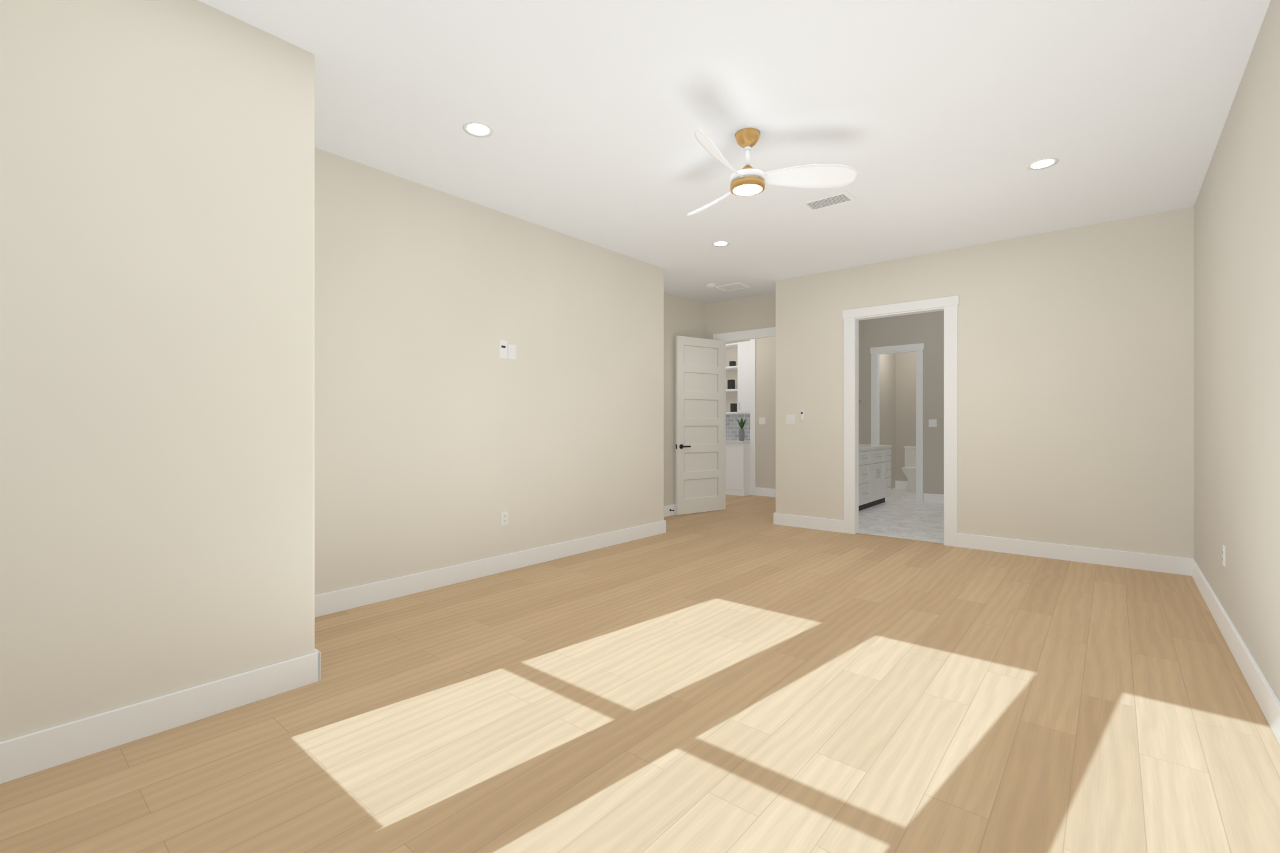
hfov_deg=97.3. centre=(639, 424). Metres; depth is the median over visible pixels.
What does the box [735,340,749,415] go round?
upper cabinet
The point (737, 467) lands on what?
base cabinet
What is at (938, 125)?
ceiling
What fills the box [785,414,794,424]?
light switch
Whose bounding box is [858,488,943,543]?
floor
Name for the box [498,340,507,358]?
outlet
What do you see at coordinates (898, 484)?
baseboard
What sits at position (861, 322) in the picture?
wall
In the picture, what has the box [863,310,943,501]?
wall
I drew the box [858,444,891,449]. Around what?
countertop
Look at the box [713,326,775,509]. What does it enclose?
door frame
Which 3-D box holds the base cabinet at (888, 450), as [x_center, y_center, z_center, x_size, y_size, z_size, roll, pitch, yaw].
[3.643,0.794,8.942,0.559,0.870,0.336,0,0,40]
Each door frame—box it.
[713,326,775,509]
[842,295,958,546]
[870,343,923,501]
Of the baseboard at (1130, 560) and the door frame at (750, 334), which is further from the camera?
the door frame at (750, 334)
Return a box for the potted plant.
[735,417,748,440]
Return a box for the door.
[675,335,724,514]
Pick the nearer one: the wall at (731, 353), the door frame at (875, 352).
the door frame at (875, 352)
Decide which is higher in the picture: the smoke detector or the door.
the smoke detector
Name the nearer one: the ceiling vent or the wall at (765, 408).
the ceiling vent
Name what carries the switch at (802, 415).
attached to the wall at (260, 382)
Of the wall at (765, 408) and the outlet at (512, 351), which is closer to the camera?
the outlet at (512, 351)
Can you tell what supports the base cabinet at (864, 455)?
on the floor at (902, 513)
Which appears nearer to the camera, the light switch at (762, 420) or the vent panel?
the vent panel
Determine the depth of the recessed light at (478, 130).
3.38 m
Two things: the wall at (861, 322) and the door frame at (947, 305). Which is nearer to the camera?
the door frame at (947, 305)
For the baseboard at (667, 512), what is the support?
attached to the wall at (260, 382)
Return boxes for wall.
[0,0,1279,742]
[725,339,749,411]
[755,336,775,488]
[858,320,863,444]
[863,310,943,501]
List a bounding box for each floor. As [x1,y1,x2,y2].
[0,494,1279,852]
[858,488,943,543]
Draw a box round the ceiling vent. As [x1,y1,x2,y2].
[799,190,856,211]
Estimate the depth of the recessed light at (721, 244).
5.52 m
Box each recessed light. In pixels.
[462,121,493,137]
[711,240,729,246]
[1026,157,1058,169]
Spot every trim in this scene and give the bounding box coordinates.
[750,338,775,497]
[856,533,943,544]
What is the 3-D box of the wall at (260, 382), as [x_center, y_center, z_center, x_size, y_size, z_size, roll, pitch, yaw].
[2.227,-0.271,5.801,5.355,3.000,13.250,0,0,40]
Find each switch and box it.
[759,417,765,424]
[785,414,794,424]
[800,410,803,420]
[928,419,936,426]
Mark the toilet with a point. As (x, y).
(909, 469)
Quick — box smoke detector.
[705,282,715,288]
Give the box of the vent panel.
[714,282,749,291]
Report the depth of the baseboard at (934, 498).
8.84 m
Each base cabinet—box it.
[725,438,749,496]
[858,449,871,511]
[871,446,886,506]
[886,446,891,496]
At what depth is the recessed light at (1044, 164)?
3.82 m
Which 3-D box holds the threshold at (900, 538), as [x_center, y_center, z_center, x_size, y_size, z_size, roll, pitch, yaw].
[2.790,1.227,6.072,0.918,0.004,0.030,0,0,40]
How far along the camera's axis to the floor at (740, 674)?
2.30 m
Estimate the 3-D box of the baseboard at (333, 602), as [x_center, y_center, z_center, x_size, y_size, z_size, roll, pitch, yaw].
[-1.001,1.159,4.869,0.016,0.140,4.031,0,0,40]
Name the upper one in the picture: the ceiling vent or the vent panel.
the ceiling vent
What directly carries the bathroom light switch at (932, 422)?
attached to the wall at (897, 402)
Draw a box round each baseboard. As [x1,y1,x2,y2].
[0,648,320,784]
[315,520,666,617]
[663,504,675,516]
[773,512,843,533]
[895,480,907,488]
[923,493,943,503]
[957,533,1187,575]
[1187,558,1279,744]
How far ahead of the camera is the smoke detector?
7.06 m
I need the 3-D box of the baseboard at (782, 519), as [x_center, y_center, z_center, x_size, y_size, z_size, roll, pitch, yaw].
[1.979,1.159,6.670,0.869,0.140,0.016,0,0,40]
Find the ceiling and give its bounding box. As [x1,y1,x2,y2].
[198,0,1270,319]
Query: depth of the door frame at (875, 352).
9.00 m
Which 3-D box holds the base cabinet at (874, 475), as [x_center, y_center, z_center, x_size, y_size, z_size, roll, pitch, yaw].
[3.305,0.794,8.538,0.559,0.870,0.718,0,0,40]
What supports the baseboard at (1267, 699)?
attached to the wall at (260, 382)
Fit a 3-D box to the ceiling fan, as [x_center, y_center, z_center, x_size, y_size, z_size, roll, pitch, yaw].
[0.544,-1.599,3.372,1.146,0.345,1.078,0,0,40]
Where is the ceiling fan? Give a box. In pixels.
[686,127,858,216]
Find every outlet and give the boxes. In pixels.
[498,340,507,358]
[500,511,508,526]
[508,344,516,359]
[1222,545,1225,566]
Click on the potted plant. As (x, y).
(741, 433)
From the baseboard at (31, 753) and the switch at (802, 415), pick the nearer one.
the baseboard at (31, 753)
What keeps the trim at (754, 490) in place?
attached to the wall at (765, 408)
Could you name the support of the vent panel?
attached to the ceiling
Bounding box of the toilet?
[901,446,916,492]

